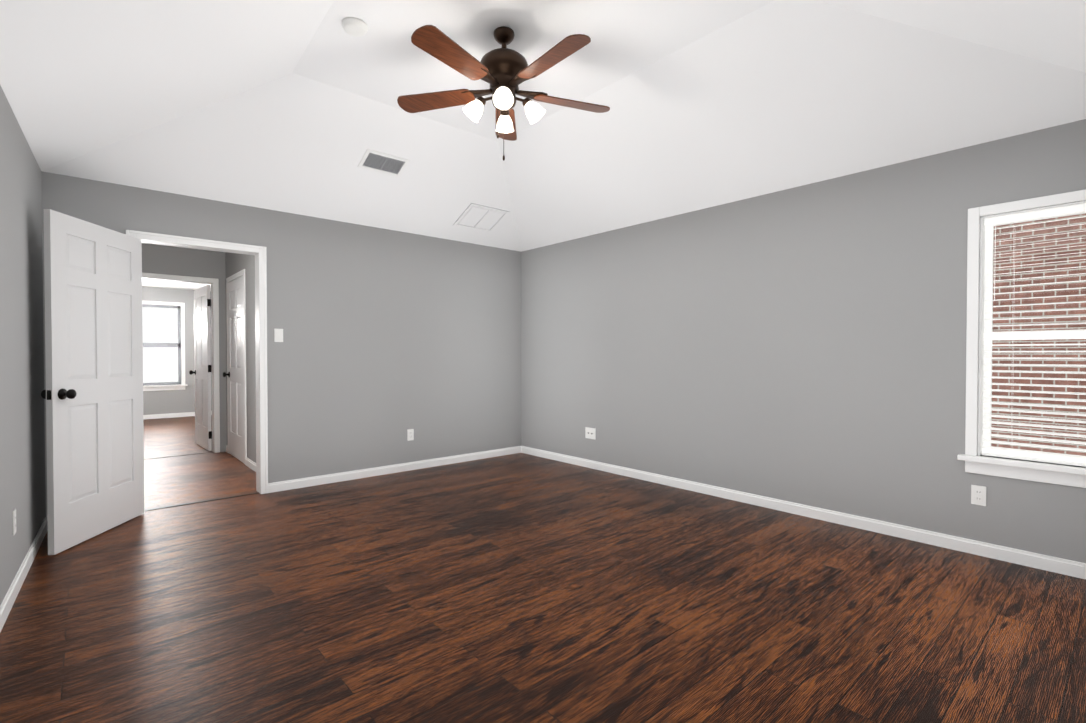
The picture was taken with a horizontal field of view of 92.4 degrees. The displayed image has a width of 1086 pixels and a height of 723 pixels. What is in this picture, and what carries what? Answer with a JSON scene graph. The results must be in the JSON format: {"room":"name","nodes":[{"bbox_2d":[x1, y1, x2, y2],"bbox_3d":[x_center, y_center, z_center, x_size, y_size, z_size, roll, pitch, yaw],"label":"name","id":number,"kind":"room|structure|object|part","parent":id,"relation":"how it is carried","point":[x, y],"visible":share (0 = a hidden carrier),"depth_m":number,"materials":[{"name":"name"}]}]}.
{"room":"empty bedroom","nodes":[
{"label":"empty bedroom","id":0,"kind":"room"},
{"bbox_2d":[0,85,45,604],"bbox_3d":[-1.883,-0.397,1.537,0.373,3.140,5.056,-1,1,-41],"label":"wall","id":1,"kind":"structure","parent":0,"point":[22,455],"depth_m":2.78,"materials":[{"name":"grey paint"}]},
{"bbox_2d":[12,509,16,535],"bbox_3d":[-2.627,0.799,2.592,0.008,0.116,0.070,-1,1,-38],"label":"electrical outlet plate","id":2,"kind":"object","parent":1,"relation":"attached to","point":[14,512],"depth_m":2.58,"materials":[{"name":"white plastic"}]},
{"bbox_2d":[0,516,47,631],"bbox_3d":[-1.833,1.131,1.601,0.266,0.082,5.057,-1,1,-41],"label":"baseboard","id":3,"kind":"structure","parent":1,"relation":"attached to","point":[8,601],"depth_m":2.68,"materials":[{"name":"white wood"}]},
{"bbox_2d":[43,209,143,554],"bbox_3d":[-2.951,0.120,3.471,0.035,2.037,0.819,0,1,-6],"label":"door leaf","id":4,"kind":"structure","parent":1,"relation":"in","point":[94,361],"depth_m":3.38,"materials":[{"name":"white wood"}]},
{"bbox_2d":[41,389,76,399],"bbox_3d":[-2.911,0.197,3.116,0.171,0.066,0.105,0,1,-6],"label":"door knob","id":5,"kind":"object","parent":4,"relation":"attached to","point":[65,393],"depth_m":3.12,"materials":[{"name":"black metal"}]},
{"bbox_2d":[142,286,211,414],"bbox_3d":[-7.716,-0.177,9.305,7.260,2.490,0.120,-1,1,-41],"label":"wall","id":6,"kind":"structure","parent":0,"point":[168,401],"depth_m":9.93,"materials":[{"name":"grey paint"}]},
{"bbox_2d":[142,301,187,390],"bbox_3d":[-7.261,-0.287,9.657,1.090,1.660,0.150,-1,1,-41],"label":"window","id":7,"kind":"structure","parent":6,"relation":"in","point":[160,325],"depth_m":9.82,"materials":[{"name":"white glass"}]},
{"bbox_3d":[-7.309,-0.307,9.711,0.910,1.500,0.005,-1,1,-41],"label":"glass","id":8,"kind":"part","parent":7,"relation":"part of","materials":[{"name":"clear glass"}]},
{"bbox_3d":[-7.291,-0.307,9.691,0.910,1.500,0.040,-1,1,-41],"label":"far window sash","id":9,"kind":"part","parent":7,"relation":"part of","materials":[{"name":"white"}]},
{"bbox_2d":[143,411,211,419],"bbox_3d":[-8.220,1.034,8.789,5.800,0.082,0.013,-1,1,-41],"label":"baseboard","id":10,"kind":"structure","parent":6,"relation":"attached to","point":[186,414],"depth_m":9.82,"materials":[{"name":"white wood"}]},
{"bbox_2d":[142,243,225,290],"bbox_3d":[-5.457,-1.386,6.632,7.380,0.100,7.094,-1,1,-41],"label":"ceiling","id":11,"kind":"structure","parent":0,"point":[169,284],"depth_m":9.28,"materials":[{"name":"white paint"}]},
{"bbox_2d":[142,243,226,451],"bbox_3d":[-4.643,-0.130,5.815,7.260,2.490,0.120,-1,1,-41],"label":"wall","id":12,"kind":"structure","parent":0,"point":[160,259],"depth_m":6.24,"materials":[{"name":"grey paint"}]},
{"bbox_2d":[142,272,219,452],"bbox_3d":[-4.335,0.056,6.089,0.924,2.112,0.164,-1,1,-41],"label":"door frame","id":13,"kind":"structure","parent":12,"relation":"attached to","point":[214,282],"depth_m":6.31,"materials":[{"name":"white wood"}]},
{"bbox_2d":[194,285,211,450],"bbox_3d":[-4.375,0.077,6.702,0.047,2.037,0.814,-1,1,-43],"label":"door","id":14,"kind":"structure","parent":12,"relation":"in","point":[202,343],"depth_m":6.61,"materials":[{"name":"white wood"}]},
{"bbox_3d":[-4.098,0.092,6.412,0.043,1.720,0.012,-1,1,-43],"label":"far door hinge","id":15,"kind":"part","parent":14,"relation":"part of","materials":[{"name":"black metal"}]},
{"bbox_2d":[225,252,255,462],"bbox_3d":[-3.077,-0.127,5.566,0.120,2.490,2.324,-1,1,-41],"label":"wall","id":16,"kind":"structure","parent":0,"point":[235,262],"depth_m":5.50,"materials":[{"name":"grey paint"}]},
{"bbox_2d":[223,276,243,462],"bbox_3d":[-3.499,0.087,5.961,0.171,2.037,0.816,-1,1,-41],"label":"hall door","id":17,"kind":"structure","parent":16,"relation":"in","point":[235,370],"depth_m":5.93,"materials":[{"name":"white wood"}]},
{"bbox_2d":[226,269,246,464],"bbox_3d":[-3.459,0.057,6.001,0.152,2.112,0.924,-1,1,-41],"label":"door frame","id":18,"kind":"structure","parent":16,"relation":"attached to","point":[235,276],"depth_m":5.62,"materials":[{"name":"white wood"}]},
{"bbox_2d":[246,457,255,471],"bbox_3d":[-2.781,1.083,5.145,0.013,0.082,1.277,-1,1,-41],"label":"baseboard","id":19,"kind":"structure","parent":16,"relation":"attached to","point":[251,464],"depth_m":5.45,"materials":[{"name":"white wood"}]},
{"bbox_2d":[41,171,520,515],"bbox_3d":[-1.878,-0.444,4.989,4.437,3.140,0.120,-1,1,-41],"label":"wall","id":20,"kind":"structure","parent":0,"point":[390,337],"depth_m":5.04,"materials":[{"name":"grey paint"}]},
{"bbox_2d":[126,230,267,493],"bbox_3d":[-2.767,0.081,4.213,0.939,2.112,0.164,-1,1,-41],"label":"door frame","id":21,"kind":"structure","parent":20,"relation":"attached to","point":[259,252],"depth_m":4.44,"materials":[{"name":"white wood"}]},
{"bbox_2d":[274,329,282,341],"bbox_3d":[-2.299,-0.228,4.535,0.070,0.116,0.009,-1,1,-41],"label":"light switch","id":22,"kind":"object","parent":20,"relation":"attached to","point":[278,333],"depth_m":4.53,"materials":[{"name":"white plastic"}]},
{"bbox_2d":[268,446,520,492],"bbox_3d":[-1.834,1.086,4.960,4.197,0.082,0.013,-1,1,-41],"label":"baseboard","id":23,"kind":"structure","parent":20,"relation":"attached to","point":[325,479],"depth_m":5.17,"materials":[{"name":"white wood"}]},
{"bbox_2d":[407,429,413,440],"bbox_3d":[-1.365,0.756,5.372,0.070,0.116,0.008,-1,1,-41],"label":"electrical outlet plate","id":24,"kind":"object","parent":20,"relation":"attached to","point":[410,432],"depth_m":5.37,"materials":[{"name":"white plastic"}]},
{"bbox_2d":[0,415,1085,722],"bbox_3d":[-3.616,1.179,4.758,7.380,0.100,12.390,-1,1,-41],"label":"floor","id":25,"kind":"structure","parent":0,"point":[520,587],"depth_m":2.41,"materials":[{"name":"brown wood"}]},
{"bbox_2d":[144,452,258,510],"bbox_3d":[-3.552,1.122,5.161,0.910,0.004,2.489,-1,1,-41],"label":"threshold","id":26,"kind":"object","parent":25,"relation":"on","point":[197,501],"visible":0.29,"depth_m":4.30,"materials":[{"name":"brown wood"}]},
{"bbox_2d":[0,0,1085,251],"bbox_3d":[-0.263,-1.646,2.947,4.450,0.720,5.056,-1,1,-41],"label":"ceiling","id":27,"kind":"structure","parent":0,"point":[290,106],"depth_m":3.23,"materials":[{"name":"white paint"}]},
{"bbox_2d":[342,17,367,36],"bbox_3d":[-1.042,-1.845,2.886,0.136,0.040,0.136,-1,1,-41],"label":"smoke detector","id":28,"kind":"object","parent":27,"relation":"attached to","point":[354,26],"visible":0.98,"depth_m":2.85,"materials":[{"name":"white plastic"}]},
{"bbox_2d":[358,149,409,176],"bbox_3d":[-1.325,-1.649,4.343,0.370,0.094,0.202,-1,1,-41],"label":"ceiling vent","id":29,"kind":"object","parent":27,"relation":"in","point":[380,162],"visible":1,"depth_m":4.33,"materials":[{"name":"white metal"}]},
{"bbox_2d":[364,153,404,173],"bbox_3d":[-1.325,-1.648,4.342,0.310,0.070,0.148,-1,1,-41],"label":"grille","id":30,"kind":"object","parent":29,"relation":"attached to","point":[383,163],"depth_m":4.34,"materials":[{"name":"grey metal"}]},
{"bbox_2d":[453,203,508,232],"bbox_3d":[-0.645,-1.494,5.449,0.478,0.161,0.346,-1,1,-41],"label":"vent panel","id":31,"kind":"object","parent":27,"relation":"attached to","point":[480,217],"visible":1,"depth_m":5.43,"materials":[{"name":"white paint"}]},
{"bbox_2d":[397,25,609,160],"bbox_3d":[-0.196,-1.510,2.921,1.274,0.709,1.235,-1,1,-41],"label":"fan","id":32,"kind":"object","parent":27,"relation":"hanging from","point":[504,71],"visible":1,"depth_m":2.88,"materials":[{"name":"brown wood"}]},
{"bbox_3d":[-0.241,-1.302,2.980,0.064,0.290,0.023,-1,1,-41],"label":"chain","id":33,"kind":"part","parent":32,"relation":"part of","materials":[{"name":"brown metal"}]},
{"bbox_2d":[521,119,1085,562],"bbox_3d":[1.492,-0.436,4.428,0.120,3.140,5.176,-1,1,-41],"label":"wall","id":34,"kind":"structure","parent":0,"point":[803,345],"depth_m":3.83,"materials":[{"name":"grey paint"}]},
{"bbox_2d":[585,427,595,439],"bbox_3d":[0.496,0.754,5.475,0.012,0.116,0.144,-1,1,-41],"label":"electrical outlet plate","id":35,"kind":"object","parent":34,"relation":"attached to","point":[590,433],"depth_m":5.47,"materials":[{"name":"white plastic"}]},
{"bbox_2d":[521,446,1085,578],"bbox_3d":[1.402,1.093,4.450,0.013,0.082,5.056,-1,1,-41],"label":"baseboard","id":36,"kind":"structure","parent":34,"relation":"attached to","point":[1037,561],"depth_m":3.58,"materials":[{"name":"white wood"}]},
{"bbox_2d":[971,485,986,505],"bbox_3d":[2.591,0.797,3.099,0.008,0.116,0.070,-1,1,-41],"label":"electrical outlet plate","id":37,"kind":"object","parent":34,"relation":"attached to","point":[978,495],"depth_m":3.10,"materials":[{"name":"white plastic"}]},
{"bbox_2d":[957,189,1085,487],"bbox_3d":[2.814,-0.120,2.889,0.175,1.580,0.780,-1,1,-41],"label":"window","id":38,"kind":"structure","parent":34,"relation":"in","point":[1059,474],"depth_m":3.08,"materials":[{"name":"white wood"}]},
{"bbox_2d":[982,203,1085,466],"bbox_3d":[2.824,-0.141,2.897,0.061,1.404,0.574,-1,1,-41],"label":"window blinds","id":39,"kind":"object","parent":38,"relation":"attached to","point":[1040,214],"visible":0.94,"depth_m":2.94,"materials":[{"name":"white plastic"}]},
{"bbox_3d":[2.861,-0.140,2.930,0.040,1.408,0.586,-1,1,-41],"label":"main window sash","id":40,"kind":"part","parent":38,"relation":"part of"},
{"bbox_3d":[2.865,-0.146,2.933,0.004,1.350,0.516,-1,1,-41],"label":"glass","id":41,"kind":"part","parent":38,"relation":"part of","materials":[{"name":"clear glass"}]},
{"label":"outside","id":42,"kind":"structure","parent":0,"visible":0},
{"bbox_2d":[991,213,1085,455],"bbox_3d":[6.299,-0.832,5.568,0.590,4.500,12.000,-1,1,-41],"label":"brick wall","id":43,"kind":"structure","parent":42,"point":[1034,240],"depth_m":6.23,"materials":[{"name":"red brick"}]}
]}

